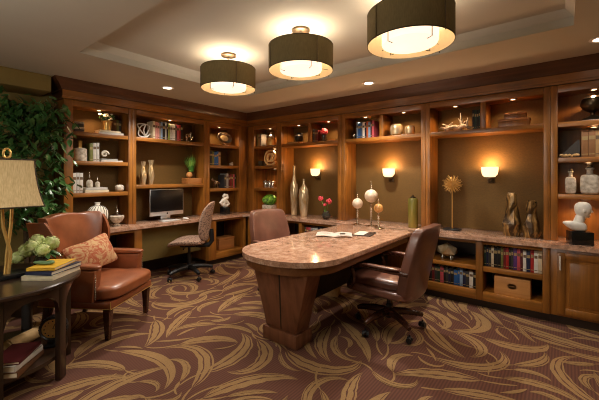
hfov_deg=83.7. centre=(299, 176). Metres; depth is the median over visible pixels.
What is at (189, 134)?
sculpture
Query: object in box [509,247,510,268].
book
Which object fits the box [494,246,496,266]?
book
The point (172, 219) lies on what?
keyboard
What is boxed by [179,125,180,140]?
book
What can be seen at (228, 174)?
book
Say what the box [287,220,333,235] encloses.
base cabinet
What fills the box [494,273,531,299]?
wooden box
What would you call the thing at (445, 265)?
book
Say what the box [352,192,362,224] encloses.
finial
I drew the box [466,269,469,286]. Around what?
book
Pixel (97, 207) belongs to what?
ribbed vase
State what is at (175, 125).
book
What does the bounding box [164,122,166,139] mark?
book
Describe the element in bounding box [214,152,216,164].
book
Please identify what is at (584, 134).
book
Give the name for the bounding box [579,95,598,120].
urn
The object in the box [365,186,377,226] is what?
finial
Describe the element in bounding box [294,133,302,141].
round vase
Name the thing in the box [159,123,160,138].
book
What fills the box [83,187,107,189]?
book
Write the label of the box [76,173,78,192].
book
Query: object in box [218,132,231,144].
oval platter
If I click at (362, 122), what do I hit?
book
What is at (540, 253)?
book
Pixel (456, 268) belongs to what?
book
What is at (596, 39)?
recessed light
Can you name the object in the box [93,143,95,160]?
book
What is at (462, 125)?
driftwood
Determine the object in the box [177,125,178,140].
book
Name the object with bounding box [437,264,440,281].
book
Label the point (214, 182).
horse figurine
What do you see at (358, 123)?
book
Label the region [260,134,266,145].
book
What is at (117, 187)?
stone ornament
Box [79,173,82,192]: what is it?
book
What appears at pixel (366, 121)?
book
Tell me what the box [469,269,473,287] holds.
book
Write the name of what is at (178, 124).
book
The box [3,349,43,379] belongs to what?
book
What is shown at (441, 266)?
book
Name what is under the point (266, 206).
planter
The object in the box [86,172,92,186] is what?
bottle
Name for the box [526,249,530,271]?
book
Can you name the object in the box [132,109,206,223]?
bookcase
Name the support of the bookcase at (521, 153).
on the countertop
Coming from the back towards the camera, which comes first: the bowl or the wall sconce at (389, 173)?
the wall sconce at (389, 173)
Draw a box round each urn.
[110,207,123,225]
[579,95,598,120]
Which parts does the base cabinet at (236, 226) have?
panel, panel, rail, panel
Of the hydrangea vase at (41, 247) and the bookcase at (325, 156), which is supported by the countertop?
the bookcase at (325, 156)
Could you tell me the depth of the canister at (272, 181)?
5.75 m
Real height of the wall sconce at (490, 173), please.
0.185 m
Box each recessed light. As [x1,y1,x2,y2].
[161,86,173,89]
[362,81,374,84]
[588,36,598,42]
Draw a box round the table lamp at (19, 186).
[0,148,45,280]
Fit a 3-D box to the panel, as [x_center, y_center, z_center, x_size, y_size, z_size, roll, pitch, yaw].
[-2.015,1.039,4.984,0.320,0.720,1.033,0,0,38]
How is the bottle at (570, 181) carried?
on the bookcase at (566, 111)
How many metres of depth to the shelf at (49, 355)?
2.28 m
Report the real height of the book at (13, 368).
0.035 m
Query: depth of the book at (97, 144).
4.18 m
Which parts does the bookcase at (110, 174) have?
panel, panel, rail, shelf, shelf, shelf, panel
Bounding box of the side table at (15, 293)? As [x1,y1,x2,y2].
[0,263,80,399]
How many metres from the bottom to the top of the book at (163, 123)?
0.239 m
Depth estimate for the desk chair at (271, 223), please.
4.19 m
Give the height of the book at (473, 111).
0.228 m
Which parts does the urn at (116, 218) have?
lid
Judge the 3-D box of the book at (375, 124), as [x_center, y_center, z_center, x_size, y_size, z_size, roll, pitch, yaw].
[1.057,-0.652,4.653,0.030,0.234,0.151,0,0,38]
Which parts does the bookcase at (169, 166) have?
panel, panel, panel, shelf, shelf, rail, panel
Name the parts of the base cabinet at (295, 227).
panel, panel, panel, rail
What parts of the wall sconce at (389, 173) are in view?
lamp shade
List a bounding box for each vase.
[12,234,62,264]
[87,202,108,219]
[140,161,146,184]
[147,160,154,183]
[290,166,297,214]
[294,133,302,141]
[299,179,308,216]
[318,196,331,219]
[502,192,521,236]
[522,200,541,238]
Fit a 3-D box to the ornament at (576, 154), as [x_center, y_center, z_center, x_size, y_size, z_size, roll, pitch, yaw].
[2.649,-0.208,3.279,0.157,0.037,0.047,0,0,38]
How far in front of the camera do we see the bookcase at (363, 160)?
4.69 m
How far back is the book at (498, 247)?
3.47 m
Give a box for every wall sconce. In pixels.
[310,169,320,179]
[382,168,394,181]
[481,167,498,182]
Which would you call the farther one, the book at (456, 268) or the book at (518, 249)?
the book at (456, 268)
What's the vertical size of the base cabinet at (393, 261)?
0.719 m
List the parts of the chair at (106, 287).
leg, armrest, backrest, seat rail, leg, armrest, seat, leg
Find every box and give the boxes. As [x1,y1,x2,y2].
[182,178,201,183]
[216,235,233,249]
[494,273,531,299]
[498,117,530,126]
[504,112,526,118]
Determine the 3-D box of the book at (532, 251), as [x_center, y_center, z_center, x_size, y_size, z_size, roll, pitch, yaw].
[2.349,0.838,3.363,0.027,0.221,0.171,0,0,38]
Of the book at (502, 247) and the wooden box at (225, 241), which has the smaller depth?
the book at (502, 247)
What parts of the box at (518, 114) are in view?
lid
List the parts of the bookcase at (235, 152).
panel, panel, panel, rail, shelf, shelf, shelf, panel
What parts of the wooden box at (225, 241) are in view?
lid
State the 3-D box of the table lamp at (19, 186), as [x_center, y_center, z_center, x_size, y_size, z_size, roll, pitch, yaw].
[-2.039,0.254,2.328,0.355,0.910,0.355,0,0,35]
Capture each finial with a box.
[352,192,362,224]
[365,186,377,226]
[374,198,382,228]
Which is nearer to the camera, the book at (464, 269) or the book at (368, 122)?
the book at (464, 269)
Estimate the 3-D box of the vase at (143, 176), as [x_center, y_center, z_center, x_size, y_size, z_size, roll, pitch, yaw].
[-2.193,-0.047,4.694,0.079,0.323,0.079,0,0,38]
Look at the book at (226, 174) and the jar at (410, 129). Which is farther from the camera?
the book at (226, 174)
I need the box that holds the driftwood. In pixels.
[439,113,471,130]
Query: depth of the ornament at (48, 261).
2.37 m
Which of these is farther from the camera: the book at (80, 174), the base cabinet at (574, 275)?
the book at (80, 174)
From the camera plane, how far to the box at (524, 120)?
3.56 m
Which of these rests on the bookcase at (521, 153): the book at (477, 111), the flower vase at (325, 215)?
the book at (477, 111)
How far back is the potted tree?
3.38 m
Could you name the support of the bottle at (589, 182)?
on the bookcase at (566, 111)
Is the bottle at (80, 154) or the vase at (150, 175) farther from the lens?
the vase at (150, 175)
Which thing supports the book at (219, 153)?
on the bookcase at (235, 152)
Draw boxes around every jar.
[266,133,275,144]
[390,124,402,135]
[405,125,414,133]
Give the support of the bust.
on the countertop
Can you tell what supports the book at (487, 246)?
on the bookcase at (470, 255)
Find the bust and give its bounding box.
[563,202,593,245]
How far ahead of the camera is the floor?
2.64 m
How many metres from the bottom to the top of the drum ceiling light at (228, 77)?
0.370 m
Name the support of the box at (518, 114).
on the box at (524, 120)
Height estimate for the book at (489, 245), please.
0.218 m
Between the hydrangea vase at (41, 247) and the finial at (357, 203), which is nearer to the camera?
the hydrangea vase at (41, 247)
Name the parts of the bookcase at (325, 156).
panel, rail, shelf, panel, panel, panel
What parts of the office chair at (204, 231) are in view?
leg, leg, seat, leg, leg, backrest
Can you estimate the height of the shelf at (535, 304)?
0.094 m
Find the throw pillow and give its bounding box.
[61,233,117,265]
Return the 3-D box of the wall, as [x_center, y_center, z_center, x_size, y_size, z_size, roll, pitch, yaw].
[-3.150,0.025,3.953,0.120,2.750,6.750,0,0,38]
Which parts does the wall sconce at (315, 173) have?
lamp shade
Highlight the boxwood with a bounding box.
[262,194,276,208]
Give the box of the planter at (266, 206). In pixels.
[262,204,276,208]
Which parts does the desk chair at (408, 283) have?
leg, seat, leg, armrest, seat frame, armrest, leg, leg, backrest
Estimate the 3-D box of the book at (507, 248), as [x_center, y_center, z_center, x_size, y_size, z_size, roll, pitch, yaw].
[2.184,0.840,3.494,0.025,0.217,0.171,0,0,38]
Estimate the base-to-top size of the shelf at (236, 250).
0.094 m
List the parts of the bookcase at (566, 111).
panel, rail, panel, shelf, shelf, shelf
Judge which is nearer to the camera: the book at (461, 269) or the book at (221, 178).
the book at (461, 269)
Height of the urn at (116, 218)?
0.270 m
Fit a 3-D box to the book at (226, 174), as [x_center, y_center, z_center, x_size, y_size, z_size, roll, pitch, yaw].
[-1.315,0.075,5.844,0.171,0.250,0.045,0,0,38]
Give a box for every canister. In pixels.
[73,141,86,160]
[271,180,274,187]
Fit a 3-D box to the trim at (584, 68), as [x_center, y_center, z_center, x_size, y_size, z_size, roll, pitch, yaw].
[1.091,-1.010,4.419,5.368,0.217,0.175,0,0,38]
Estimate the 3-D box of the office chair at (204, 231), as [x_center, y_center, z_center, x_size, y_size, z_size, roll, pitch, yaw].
[-1.512,0.870,4.690,0.644,1.040,0.677,0,0,-22]
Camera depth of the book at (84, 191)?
4.11 m
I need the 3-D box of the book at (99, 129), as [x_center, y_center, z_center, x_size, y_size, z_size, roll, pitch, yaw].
[-2.477,-0.575,4.320,0.150,0.024,0.260,0,0,35]
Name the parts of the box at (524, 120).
lid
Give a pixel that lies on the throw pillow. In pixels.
(99, 250)
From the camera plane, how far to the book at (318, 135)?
5.19 m
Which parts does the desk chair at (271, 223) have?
backrest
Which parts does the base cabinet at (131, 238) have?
panel, rail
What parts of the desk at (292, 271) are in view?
modesty panel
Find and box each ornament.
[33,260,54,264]
[101,150,109,156]
[115,185,123,190]
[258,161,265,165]
[264,150,276,165]
[437,242,457,259]
[442,175,461,230]
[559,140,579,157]
[559,153,579,156]
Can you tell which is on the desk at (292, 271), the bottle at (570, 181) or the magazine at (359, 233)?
the magazine at (359, 233)
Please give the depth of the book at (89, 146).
4.13 m
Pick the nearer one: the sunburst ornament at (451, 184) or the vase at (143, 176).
the sunburst ornament at (451, 184)
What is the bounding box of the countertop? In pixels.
[109,211,598,253]
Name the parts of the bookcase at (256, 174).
panel, rail, shelf, shelf, shelf, panel, panel, panel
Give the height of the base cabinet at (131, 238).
0.719 m
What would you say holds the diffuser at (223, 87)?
attached to the drum ceiling light at (228, 77)
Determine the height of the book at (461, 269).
0.193 m
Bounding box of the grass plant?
[184,154,196,177]
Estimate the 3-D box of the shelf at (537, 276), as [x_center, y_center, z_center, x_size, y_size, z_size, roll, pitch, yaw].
[2.296,0.975,3.573,0.509,0.050,0.525,0,0,38]
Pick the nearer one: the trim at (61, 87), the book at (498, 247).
the book at (498, 247)
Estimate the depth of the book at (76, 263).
2.30 m
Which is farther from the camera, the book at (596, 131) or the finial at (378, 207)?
the finial at (378, 207)
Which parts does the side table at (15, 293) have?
leg, leg, leg, leg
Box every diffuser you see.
[211,82,245,93]
[280,60,321,76]
[382,26,438,53]
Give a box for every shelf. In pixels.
[3,330,67,384]
[216,246,243,258]
[427,280,475,298]
[433,251,475,269]
[483,266,542,279]
[483,280,542,312]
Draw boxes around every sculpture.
[137,123,149,137]
[185,132,193,141]
[219,193,229,214]
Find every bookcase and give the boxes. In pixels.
[54,98,131,224]
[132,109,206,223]
[207,121,246,212]
[247,123,278,211]
[279,114,340,219]
[341,103,425,226]
[424,237,549,320]
[426,86,550,239]
[551,80,598,240]
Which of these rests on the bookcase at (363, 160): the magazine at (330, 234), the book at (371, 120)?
the book at (371, 120)
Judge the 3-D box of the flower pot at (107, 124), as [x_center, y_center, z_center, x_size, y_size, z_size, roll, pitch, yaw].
[-2.480,-0.701,4.301,0.165,0.226,0.172,0,0,-9]
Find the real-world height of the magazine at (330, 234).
0.018 m
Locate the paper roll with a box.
[3,326,39,349]
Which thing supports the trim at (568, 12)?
attached to the ceiling
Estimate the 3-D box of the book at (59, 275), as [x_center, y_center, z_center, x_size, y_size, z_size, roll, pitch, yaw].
[-1.781,0.693,2.411,0.210,0.032,0.290,0,0,0]
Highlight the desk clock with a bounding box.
[38,314,68,348]
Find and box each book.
[3,341,40,365]
[3,344,42,372]
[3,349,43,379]
[21,266,79,280]
[25,261,80,275]
[26,258,75,270]
[73,173,75,192]
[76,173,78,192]
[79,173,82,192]
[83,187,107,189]
[83,190,108,192]
[85,143,92,160]
[93,131,123,135]
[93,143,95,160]
[94,129,120,132]
[96,143,98,160]
[99,160,122,161]
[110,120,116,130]
[147,121,154,137]
[155,122,157,138]
[159,122,162,138]
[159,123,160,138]
[163,123,164,138]
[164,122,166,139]
[168,124,169,139]
[170,124,171,139]
[172,124,173,139]
[175,125,176,139]
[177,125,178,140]
[178,124,182,140]
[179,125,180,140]
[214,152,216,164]
[218,152,220,164]
[218,175,225,187]
[220,173,227,187]
[228,174,231,187]
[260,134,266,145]
[316,130,321,141]
[358,123,359,137]
[360,122,362,137]
[362,122,365,137]
[366,121,368,137]
[368,122,369,136]
[370,120,371,136]
[372,120,378,136]
[432,263,434,280]
[435,264,437,280]
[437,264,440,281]
[440,265,444,282]
[444,265,446,282]
[446,266,450,282]
[448,266,451,283]
[450,266,455,284]
[454,267,457,284]
[458,267,459,285]
[460,268,462,285]
[463,268,466,286]
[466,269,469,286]
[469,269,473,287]
[472,110,474,128]
[473,270,475,288]
[476,110,478,128]
[484,245,485,265]
[486,245,488,265]
[489,245,491,265]
[491,245,493,266]
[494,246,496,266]
[497,246,501,267]
[501,246,503,267]
[503,247,505,268]
[506,247,508,268]
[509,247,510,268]
[511,247,512,269]
[513,248,516,269]
[517,248,519,270]
[520,248,522,270]
[523,249,526,271]
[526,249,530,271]
[531,250,533,272]
[534,250,537,272]
[538,250,542,273]
[581,131,587,156]
[588,130,594,156]
[595,130,598,156]
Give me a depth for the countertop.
4.09 m
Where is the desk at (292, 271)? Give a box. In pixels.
[242,224,410,350]
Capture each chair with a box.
[26,211,152,340]
[167,201,214,281]
[249,208,294,290]
[347,223,440,343]
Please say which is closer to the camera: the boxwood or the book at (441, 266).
the book at (441, 266)
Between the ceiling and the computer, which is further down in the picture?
the computer
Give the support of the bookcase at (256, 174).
on the countertop
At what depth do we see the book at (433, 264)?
3.88 m
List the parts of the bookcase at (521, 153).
panel, rail, shelf, panel, panel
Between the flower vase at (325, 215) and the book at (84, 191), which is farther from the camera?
the flower vase at (325, 215)
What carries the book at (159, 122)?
on the bookcase at (169, 166)
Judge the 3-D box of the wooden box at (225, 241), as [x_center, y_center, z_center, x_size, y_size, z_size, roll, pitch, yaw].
[-1.296,1.119,5.667,0.206,0.190,0.326,0,0,38]
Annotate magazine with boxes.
[316,232,351,236]
[352,231,375,236]
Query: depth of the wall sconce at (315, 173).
5.36 m
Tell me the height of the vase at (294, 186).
0.815 m
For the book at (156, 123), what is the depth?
4.78 m
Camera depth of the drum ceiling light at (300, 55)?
2.65 m
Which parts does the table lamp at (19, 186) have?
stem, lamp shade, trim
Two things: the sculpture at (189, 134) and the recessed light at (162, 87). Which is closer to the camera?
the recessed light at (162, 87)
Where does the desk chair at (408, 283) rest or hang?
on the floor
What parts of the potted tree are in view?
pot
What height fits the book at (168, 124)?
0.240 m
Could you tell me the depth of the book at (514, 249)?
3.39 m
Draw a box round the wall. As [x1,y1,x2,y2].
[0,91,247,265]
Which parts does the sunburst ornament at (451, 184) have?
stem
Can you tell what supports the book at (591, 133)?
on the bookcase at (566, 111)
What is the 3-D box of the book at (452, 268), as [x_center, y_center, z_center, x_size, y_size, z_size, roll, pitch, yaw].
[1.768,1.122,3.823,0.035,0.185,0.171,0,0,38]
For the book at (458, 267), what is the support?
on the bookcase at (470, 255)
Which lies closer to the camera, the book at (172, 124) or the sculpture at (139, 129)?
the sculpture at (139, 129)
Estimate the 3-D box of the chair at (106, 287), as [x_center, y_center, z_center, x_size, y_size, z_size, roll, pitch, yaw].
[-1.923,0.874,3.173,0.816,1.043,0.774,0,0,6]
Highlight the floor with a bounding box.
[3,257,598,399]
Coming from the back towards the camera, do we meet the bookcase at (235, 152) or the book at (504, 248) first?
the bookcase at (235, 152)
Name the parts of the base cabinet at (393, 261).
door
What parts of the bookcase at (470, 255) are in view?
rail, panel, panel, rail, panel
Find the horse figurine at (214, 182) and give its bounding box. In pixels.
[211,178,219,187]
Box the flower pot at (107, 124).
[99,113,114,130]
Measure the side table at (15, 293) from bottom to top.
0.684 m
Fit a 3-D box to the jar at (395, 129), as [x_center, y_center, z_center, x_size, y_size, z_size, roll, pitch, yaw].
[1.294,-0.613,4.460,0.170,0.155,0.170,0,0,38]
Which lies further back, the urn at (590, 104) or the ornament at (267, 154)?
the ornament at (267, 154)
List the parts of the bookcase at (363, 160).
panel, rail, shelf, panel, panel, panel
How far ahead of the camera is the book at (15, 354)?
2.16 m
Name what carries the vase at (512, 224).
on the countertop
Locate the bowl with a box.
[580,97,598,111]
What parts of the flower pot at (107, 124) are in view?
pot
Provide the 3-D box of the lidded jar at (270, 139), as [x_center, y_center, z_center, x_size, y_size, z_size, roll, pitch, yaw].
[-0.502,-0.655,5.881,0.176,0.238,0.176,0,0,38]
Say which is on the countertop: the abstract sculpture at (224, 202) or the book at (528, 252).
the abstract sculpture at (224, 202)
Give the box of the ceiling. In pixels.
[0,0,598,112]
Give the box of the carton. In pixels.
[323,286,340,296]
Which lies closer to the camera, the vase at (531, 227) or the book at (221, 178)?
the vase at (531, 227)
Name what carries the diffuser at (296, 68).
attached to the drum ceiling light at (300, 55)
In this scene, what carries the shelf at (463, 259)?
attached to the bookcase at (470, 255)
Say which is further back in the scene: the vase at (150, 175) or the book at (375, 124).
the vase at (150, 175)
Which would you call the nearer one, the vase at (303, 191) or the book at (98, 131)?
the book at (98, 131)
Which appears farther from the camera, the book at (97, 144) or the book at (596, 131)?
the book at (97, 144)
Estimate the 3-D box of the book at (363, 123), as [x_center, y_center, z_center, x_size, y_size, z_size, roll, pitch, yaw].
[0.944,-0.647,4.743,0.032,0.223,0.151,0,0,38]
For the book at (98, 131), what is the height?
0.026 m
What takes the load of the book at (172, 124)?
on the bookcase at (169, 166)
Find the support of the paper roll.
on the side table at (15, 293)
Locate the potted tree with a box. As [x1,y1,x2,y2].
[0,85,81,316]
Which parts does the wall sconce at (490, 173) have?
lamp shade, arm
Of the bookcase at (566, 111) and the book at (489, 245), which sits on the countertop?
the bookcase at (566, 111)
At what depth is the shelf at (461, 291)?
3.71 m
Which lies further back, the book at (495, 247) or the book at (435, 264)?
the book at (435, 264)
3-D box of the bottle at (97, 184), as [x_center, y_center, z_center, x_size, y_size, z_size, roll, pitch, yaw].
[-2.559,0.062,4.232,0.056,0.150,0.057,0,0,38]
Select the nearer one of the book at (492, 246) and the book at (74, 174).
the book at (492, 246)
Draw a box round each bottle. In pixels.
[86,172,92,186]
[95,175,99,186]
[565,169,575,193]
[580,165,598,194]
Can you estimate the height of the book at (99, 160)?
0.020 m
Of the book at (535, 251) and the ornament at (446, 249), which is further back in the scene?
the ornament at (446, 249)
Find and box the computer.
[149,189,182,220]
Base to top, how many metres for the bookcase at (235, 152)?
1.537 m
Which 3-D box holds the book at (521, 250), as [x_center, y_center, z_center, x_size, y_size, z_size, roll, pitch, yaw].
[2.280,0.837,3.417,0.020,0.223,0.171,0,0,38]
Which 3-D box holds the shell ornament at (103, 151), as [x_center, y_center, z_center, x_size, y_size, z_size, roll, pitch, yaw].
[-2.474,-0.291,4.259,0.030,0.085,0.102,0,0,38]
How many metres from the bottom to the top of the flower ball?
0.216 m
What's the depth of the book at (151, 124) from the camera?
4.76 m
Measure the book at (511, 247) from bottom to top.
0.224 m
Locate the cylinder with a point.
(412, 201)
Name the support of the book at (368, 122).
on the bookcase at (363, 160)
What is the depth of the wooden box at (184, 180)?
5.24 m
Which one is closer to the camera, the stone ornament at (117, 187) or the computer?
the stone ornament at (117, 187)
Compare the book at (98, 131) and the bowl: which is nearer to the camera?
the bowl
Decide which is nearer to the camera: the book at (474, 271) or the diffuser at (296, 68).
the diffuser at (296, 68)
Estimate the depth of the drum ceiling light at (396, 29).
2.09 m
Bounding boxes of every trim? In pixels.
[0,66,50,96]
[50,75,246,126]
[88,0,574,88]
[247,53,598,126]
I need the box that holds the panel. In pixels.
[142,222,199,270]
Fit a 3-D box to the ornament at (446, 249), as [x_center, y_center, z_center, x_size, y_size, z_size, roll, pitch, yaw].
[1.701,0.856,3.852,0.216,0.189,0.188,0,0,38]
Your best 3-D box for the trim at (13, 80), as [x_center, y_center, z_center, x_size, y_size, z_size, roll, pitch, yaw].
[-3.945,-1.030,2.529,0.400,0.179,3.330,0,0,38]
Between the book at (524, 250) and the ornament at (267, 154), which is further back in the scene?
the ornament at (267, 154)
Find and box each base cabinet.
[109,229,141,248]
[191,216,245,264]
[248,216,250,244]
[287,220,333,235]
[334,225,411,267]
[550,248,598,331]
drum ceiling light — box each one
[200,52,255,95]
[268,26,332,80]
[367,0,455,58]
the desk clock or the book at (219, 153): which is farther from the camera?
the book at (219, 153)
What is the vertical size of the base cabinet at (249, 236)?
0.719 m
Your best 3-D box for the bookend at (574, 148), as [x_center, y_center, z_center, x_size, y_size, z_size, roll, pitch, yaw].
[2.707,-0.271,3.354,0.168,0.170,0.120,0,0,38]
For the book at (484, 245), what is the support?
on the bookcase at (470, 255)
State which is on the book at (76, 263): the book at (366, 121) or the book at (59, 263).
the book at (59, 263)
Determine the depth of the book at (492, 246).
3.51 m
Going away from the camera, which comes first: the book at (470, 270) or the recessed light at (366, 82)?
the book at (470, 270)
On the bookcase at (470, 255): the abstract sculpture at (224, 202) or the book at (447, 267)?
the book at (447, 267)
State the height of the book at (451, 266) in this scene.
0.174 m
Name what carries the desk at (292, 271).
on the floor
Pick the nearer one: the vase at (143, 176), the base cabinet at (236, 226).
the vase at (143, 176)
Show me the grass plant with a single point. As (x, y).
(191, 165)
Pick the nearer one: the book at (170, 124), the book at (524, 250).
the book at (524, 250)
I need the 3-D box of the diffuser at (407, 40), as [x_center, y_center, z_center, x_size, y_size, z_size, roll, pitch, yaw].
[0.740,-0.961,2.245,0.364,0.174,0.364,0,0,38]
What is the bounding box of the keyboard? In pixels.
[159,219,180,221]
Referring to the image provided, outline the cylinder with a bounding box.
[408,195,417,227]
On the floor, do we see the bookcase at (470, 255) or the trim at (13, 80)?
the bookcase at (470, 255)
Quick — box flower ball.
[320,128,327,140]

